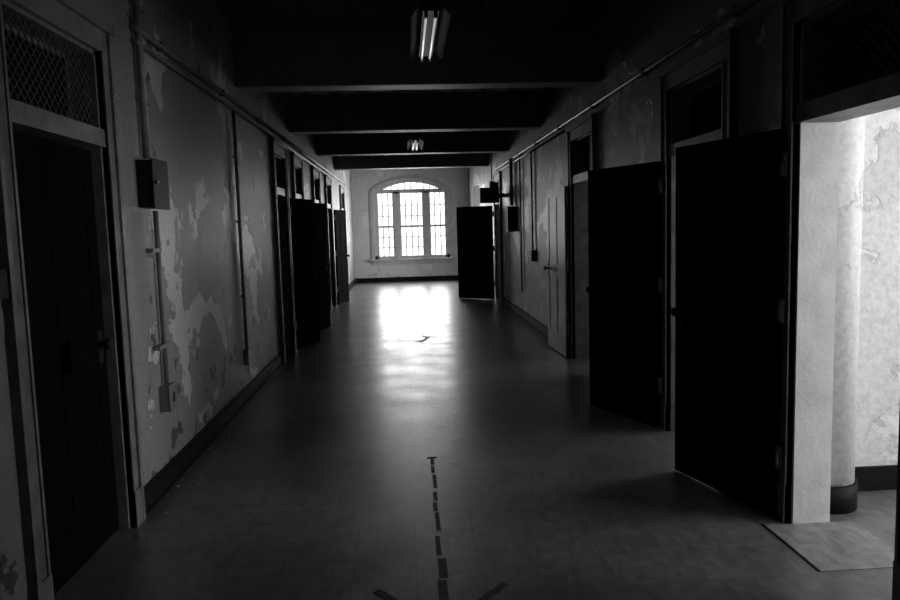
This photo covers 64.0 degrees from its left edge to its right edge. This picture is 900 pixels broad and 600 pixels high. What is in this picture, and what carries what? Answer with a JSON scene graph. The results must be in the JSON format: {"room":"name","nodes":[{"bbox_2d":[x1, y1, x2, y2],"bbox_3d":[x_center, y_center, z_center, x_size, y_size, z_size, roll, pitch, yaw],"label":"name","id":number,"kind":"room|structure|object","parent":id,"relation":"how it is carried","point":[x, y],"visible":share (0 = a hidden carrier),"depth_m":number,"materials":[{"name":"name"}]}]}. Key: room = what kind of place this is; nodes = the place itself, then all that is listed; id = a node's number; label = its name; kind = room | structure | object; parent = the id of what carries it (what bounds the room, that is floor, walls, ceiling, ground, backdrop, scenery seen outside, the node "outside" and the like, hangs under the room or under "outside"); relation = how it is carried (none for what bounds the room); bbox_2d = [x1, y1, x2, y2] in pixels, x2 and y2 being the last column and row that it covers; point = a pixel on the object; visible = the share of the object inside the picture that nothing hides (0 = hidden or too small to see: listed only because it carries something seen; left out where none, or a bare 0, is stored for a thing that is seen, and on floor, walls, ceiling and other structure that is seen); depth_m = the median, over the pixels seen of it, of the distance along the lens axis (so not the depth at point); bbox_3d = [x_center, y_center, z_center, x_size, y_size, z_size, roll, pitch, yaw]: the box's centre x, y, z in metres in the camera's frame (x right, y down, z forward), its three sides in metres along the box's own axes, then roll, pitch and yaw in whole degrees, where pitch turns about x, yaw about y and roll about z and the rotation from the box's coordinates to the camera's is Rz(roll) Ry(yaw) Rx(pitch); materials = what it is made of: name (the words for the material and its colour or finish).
{"room":"abandoned hospital corridor","nodes":[
{"label":"abandoned hospital corridor","id":0,"kind":"room"},
{"bbox_2d":[0,0,354,599],"bbox_3d":[-2.260,-1.070,9.293,0.200,3.600,25.950,-2,6,-3],"label":"wall","id":1,"kind":"structure","parent":0,"point":[190,130],"depth_m":5.31,"materials":[{"name":"paint"}]},
{"bbox_2d":[0,308,4,334],"bbox_3d":[-1.711,0.081,2.714,0.039,0.098,0.029,-2,6,-3],"label":"switch plate","id":2,"kind":"object","parent":1,"relation":"attached to","point":[2,331],"depth_m":2.77,"materials":[{"name":"metal"}]},
{"bbox_2d":[0,269,8,298],"bbox_3d":[-1.717,-0.061,2.737,0.039,0.110,0.059,-2,6,-3],"label":"switch plate","id":3,"kind":"object","parent":1,"relation":"attached to","point":[4,292],"depth_m":2.74,"materials":[{"name":"metal"}]},
{"bbox_2d":[13,131,118,595],"bbox_3d":[-1.834,0.283,3.384,0.160,2.040,0.935,-2,6,-3],"label":"door","id":4,"kind":"structure","parent":1,"relation":"in","point":[69,345],"depth_m":3.42,"materials":[{"name":"wood"}]},
{"bbox_2d":[0,0,145,599],"bbox_3d":[-1.847,-0.043,3.374,0.255,2.715,1.220,-2,6,-3],"label":"door frame","id":5,"kind":"structure","parent":1,"relation":"attached to","point":[57,84],"depth_m":3.36,"materials":[{"name":"paint"}]},
{"bbox_2d":[136,158,169,209],"bbox_3d":[-1.798,-0.702,4.389,0.117,0.300,0.300,-2,6,-3],"label":"electrical box","id":6,"kind":"object","parent":1,"relation":"attached to","point":[152,173],"visible":1,"depth_m":4.26,"materials":[{"name":"metal"}]},
{"bbox_2d":[159,381,177,412],"bbox_3d":[-1.788,0.616,4.580,0.070,0.170,0.150,-2,6,-3],"label":"outlet box","id":7,"kind":"object","parent":1,"relation":"attached to","point":[168,391],"visible":0.97,"depth_m":4.52,"materials":[{"name":"paint"}]},
{"bbox_2d":[128,0,352,383],"bbox_3d":[-2.365,-1.566,12.962,0.056,3.140,17.450,-2,6,-3],"label":"conduit pipe","id":8,"kind":"object","parent":1,"relation":"attached to","point":[139,33],"visible":0.99,"depth_m":4.55,"materials":[{"name":"grey metal"}]},
{"bbox_2d":[144,278,356,516],"bbox_3d":[-2.084,0.659,9.298,0.035,0.150,25.600,-2,6,-3],"label":"baseboard","id":9,"kind":"structure","parent":1,"relation":"attached to","point":[156,489],"depth_m":5.34,"materials":[{"name":"black wood"}]},
{"bbox_2d":[269,138,296,362],"bbox_3d":[-2.211,-0.616,9.189,0.255,2.715,1.030,-2,6,-3],"label":"door frame","id":10,"kind":"structure","parent":1,"relation":"attached to","point":[278,151],"depth_m":9.50,"materials":[{"name":"paint"}]},
{"bbox_2d":[290,152,304,198],"bbox_3d":[-2.305,-0.766,10.704,0.255,2.715,0.980,-2,6,-3],"label":"door frame","id":11,"kind":"structure","parent":1,"relation":"attached to","point":[297,175],"depth_m":10.77,"materials":[{"name":"paint"}]},
{"bbox_2d":[289,198,319,349],"bbox_3d":[-2.021,-0.379,10.032,0.160,2.040,0.825,-1,6,11],"label":"door","id":12,"kind":"structure","parent":1,"relation":"in","point":[302,217],"depth_m":9.98,"materials":[{"name":"wood"}]},
{"bbox_2d":[311,166,320,202],"bbox_3d":[-2.444,-0.984,12.914,0.255,2.715,1.030,-2,6,-3],"label":"door frame","id":13,"kind":"structure","parent":1,"relation":"attached to","point":[315,172],"depth_m":12.99,"materials":[{"name":"paint"}]},
{"bbox_2d":[314,203,330,330],"bbox_3d":[-2.114,-0.526,11.522,0.160,2.040,0.825,-1,6,11],"label":"door","id":14,"kind":"structure","parent":1,"relation":"in","point":[319,208],"depth_m":11.68,"materials":[{"name":"wood"}]},
{"bbox_2d":[324,175,336,309],"bbox_3d":[-2.569,-1.182,14.925,0.255,2.715,1.080,-2,6,-3],"label":"door frame","id":15,"kind":"structure","parent":1,"relation":"attached to","point":[327,180],"depth_m":15.26,"materials":[{"name":"paint"}]},
{"bbox_2d":[333,210,349,304],"bbox_3d":[-2.383,-0.947,15.795,0.160,2.040,0.825,-1,6,9],"label":"door","id":16,"kind":"structure","parent":1,"relation":"in","point":[340,231],"depth_m":15.74,"materials":[{"name":"wood"}]},
{"bbox_2d":[339,185,344,209],"bbox_3d":[-2.774,-1.505,18.203,0.255,2.715,1.080,-2,6,-3],"label":"door frame","id":17,"kind":"structure","parent":1,"relation":"attached to","point":[341,188],"depth_m":18.20,"materials":[{"name":"paint"}]},
{"bbox_2d":[351,167,468,281],"bbox_3d":[-1.184,-2.388,22.117,3.950,3.600,0.350,-2,6,-3],"label":"wall","id":18,"kind":"structure","parent":0,"point":[362,181],"depth_m":21.91,"materials":[{"name":"paint"}]},
{"bbox_2d":[356,275,457,282],"bbox_3d":[-1.124,-0.648,22.098,3.470,0.140,0.035,-2,6,-3],"label":"baseboard","id":19,"kind":"structure","parent":18,"relation":"attached to","point":[448,277],"depth_m":22.09,"materials":[{"name":"black wood"}]},
{"bbox_2d":[369,176,454,265],"bbox_3d":[-1.166,-2.433,21.957,2.580,2.680,0.240,-2,6,-3],"label":"window","id":20,"kind":"structure","parent":18,"relation":"in","point":[427,257],"depth_m":21.98,"materials":[{"name":"paint"}]},
{"bbox_2d":[214,0,616,94],"bbox_3d":[0.060,-2.956,9.151,9.800,0.250,26.150,-2,6,-3],"label":"ceiling","id":21,"kind":"structure","parent":0,"point":[246,15],"depth_m":6.72,"materials":[{"name":"black paint"}]},
{"bbox_2d":[333,153,488,169],"bbox_3d":[-0.887,-3.293,16.574,3.550,0.510,0.280,-2,6,-3],"label":"ceiling beam","id":22,"kind":"structure","parent":21,"relation":"attached to","point":[415,161],"depth_m":16.45,"materials":[{"name":"black wood"}]},
{"bbox_2d":[316,130,508,156],"bbox_3d":[-0.688,-2.979,13.396,3.550,0.510,0.280,-2,6,-3],"label":"ceiling beam","id":23,"kind":"structure","parent":21,"relation":"attached to","point":[497,141],"depth_m":13.27,"materials":[{"name":"black wood"}]},
{"bbox_2d":[287,91,540,134],"bbox_3d":[-0.493,-2.671,10.267,3.550,0.510,0.280,-2,6,-3],"label":"ceiling beam","id":24,"kind":"structure","parent":21,"relation":"attached to","point":[492,110],"depth_m":10.13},
{"bbox_2d":[407,132,423,150],"bbox_3d":[-0.670,-2.870,12.310,0.530,0.512,1.260,-2,6,-3],"label":"fluorescent light fixture","id":25,"kind":"object","parent":21,"relation":"attached to","point":[414,142],"visible":0.76,"depth_m":12.14,"materials":[{"name":"white metal"}]},
{"bbox_2d":[233,28,600,92],"bbox_3d":[-0.294,-2.357,7.089,3.550,0.510,0.280,-2,6,-3],"label":"ceiling beam","id":26,"kind":"structure","parent":21,"relation":"attached to","point":[496,58],"depth_m":6.96,"materials":[{"name":"black wood"}]},
{"bbox_2d":[409,0,451,60],"bbox_3d":[-0.236,-2.184,5.358,0.530,0.512,1.260,-2,6,-3],"label":"fluorescent light fixture","id":27,"kind":"object","parent":21,"relation":"attached to","point":[430,20],"visible":1,"depth_m":5.19,"materials":[{"name":"white metal"}]},
{"bbox_2d":[54,280,896,599],"bbox_3d":[0.163,0.698,9.518,9.800,0.102,26.150,-2,6,-3],"label":"floor","id":28,"kind":"structure","parent":0,"point":[544,492],"depth_m":4.27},
{"bbox_2d":[165,302,543,512],"bbox_3d":[-0.436,0.497,11.133,3.478,0.008,13.848,-2,6,-3],"label":"chips","id":29,"kind":"object","parent":28,"relation":"on","point":[494,302],"visible":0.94,"depth_m":6.68,"materials":[{"name":"paint"}]},
{"bbox_2d":[427,457,448,599],"bbox_3d":[-0.052,1.235,3.729,0.070,0.002,2.688,-2,6,-3],"label":"tape","id":30,"kind":"object","parent":28,"relation":"on","point":[442,564],"visible":1,"depth_m":3.50,"materials":[{"name":"black plastic"}]},
{"bbox_2d":[761,521,893,571],"bbox_3d":[1.896,1.198,3.544,0.480,0.004,0.530,-2,6,-3],"label":"threshold","id":31,"kind":"object","parent":28,"relation":"on","point":[837,545],"depth_m":3.52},
{"bbox_2d":[830,116,864,514],"bbox_3d":[2.053,-0.499,3.895,0.344,3.300,0.344,-2,6,-3],"label":"column","id":32,"kind":"object","parent":28,"relation":"on","point":[844,483],"depth_m":3.81,"materials":[{"name":"white paint"}]},
{"bbox_2d":[468,0,779,326],"bbox_3d":[1.481,-1.198,9.514,0.200,3.600,25.950,-2,6,-3],"label":"wall","id":33,"kind":"structure","parent":0,"point":[635,34],"depth_m":6.43,"materials":[{"name":"paint"}]},
{"bbox_2d":[456,206,495,298],"bbox_3d":[0.579,-1.046,15.952,0.945,2.040,0.160,2,7,32],"label":"door","id":34,"kind":"structure","parent":33,"relation":"in","point":[475,248],"depth_m":15.94,"materials":[{"name":"wood"}]},
{"bbox_2d":[479,153,504,202],"bbox_3d":[0.814,-2.619,14.049,0.499,1.440,0.120,-2,6,-3],"label":"sign box","id":35,"kind":"object","parent":33,"relation":"attached to","point":[491,194],"visible":0.88,"depth_m":14.04,"materials":[{"name":"metal"}]},
{"bbox_2d":[492,171,503,303],"bbox_3d":[1.110,-1.318,15.253,0.255,2.715,1.100,-2,6,-3],"label":"door frame","id":36,"kind":"structure","parent":33,"relation":"attached to","point":[497,207],"depth_m":15.61,"materials":[{"name":"paint"}]},
{"bbox_2d":[505,206,515,231],"bbox_3d":[1.091,-1.460,12.987,0.149,0.470,0.370,-2,6,-3],"label":"electrical box","id":37,"kind":"object","parent":33,"relation":"attached to","point":[510,211],"visible":1,"depth_m":12.82,"materials":[{"name":"metal"}]},
{"bbox_2d":[494,291,547,338],"bbox_3d":[1.423,0.539,9.505,0.035,0.150,25.600,-2,6,-3],"label":"baseboard","id":38,"kind":"structure","parent":33,"relation":"attached to","point":[535,324],"depth_m":11.85,"materials":[{"name":"black wood"}]},
{"bbox_2d":[543,186,569,356],"bbox_3d":[1.350,-0.372,9.015,0.160,2.040,0.945,-2,6,-6],"label":"door","id":39,"kind":"structure","parent":33,"relation":"in","point":[557,269],"depth_m":8.93,"materials":[{"name":"grey paint"}]},
{"bbox_2d":[565,113,595,358],"bbox_3d":[1.561,-0.607,8.042,0.255,2.715,1.180,-2,6,-3],"label":"door frame","id":40,"kind":"structure","parent":33,"relation":"attached to","point":[581,136],"depth_m":8.46,"materials":[{"name":"paint"}]},
{"bbox_2d":[586,161,662,426],"bbox_3d":[1.418,-0.057,5.856,0.160,2.040,0.865,-5,6,-27],"label":"door","id":41,"kind":"structure","parent":33,"relation":"in","point":[625,288],"depth_m":5.82,"materials":[{"name":"wood"}]},
{"bbox_2d":[494,0,756,290],"bbox_3d":[1.565,-0.719,6.073,0.069,2.330,18.990,-2,6,-3],"label":"conduit pipe","id":42,"kind":"object","parent":33,"relation":"attached to","point":[734,12],"visible":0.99,"depth_m":7.56,"materials":[{"name":"metal"}]},
{"bbox_2d":[657,27,738,430],"bbox_3d":[1.755,-0.301,4.943,0.255,2.715,1.220,-2,6,-3],"label":"door frame","id":43,"kind":"structure","parent":33,"relation":"attached to","point":[697,91],"depth_m":5.27,"materials":[{"name":"paint"}]},
{"bbox_2d":[671,129,788,515],"bbox_3d":[1.585,0.112,4.135,0.160,2.040,0.875,-4,6,-19],"label":"door","id":44,"kind":"structure","parent":33,"relation":"in","point":[729,312],"depth_m":4.07,"materials":[{"name":"wood"}]},
{"bbox_2d":[775,0,899,599],"bbox_3d":[1.861,-0.135,3.249,0.255,2.715,1.130,-2,6,-3],"label":"door frame","id":45,"kind":"structure","parent":33,"relation":"attached to","point":[839,60],"depth_m":3.62,"materials":[{"name":"grey wood"}]},
{"bbox_2d":[479,107,899,466],"bbox_3d":[3.244,-1.248,9.518,3.320,3.600,26.150,-2,6,-3],"label":"wall","id":46,"kind":"structure","parent":0,"point":[878,380],"depth_m":4.13,"materials":[{"name":"white paint"}]},
{"bbox_2d":[855,465,896,491],"bbox_3d":[3.624,1.006,4.287,2.730,0.140,0.030,-2,6,-3],"label":"baseboard","id":47,"kind":"structure","parent":46,"relation":"attached to","point":[882,477],"depth_m":4.21,"materials":[{"name":"black wood"}]}
]}

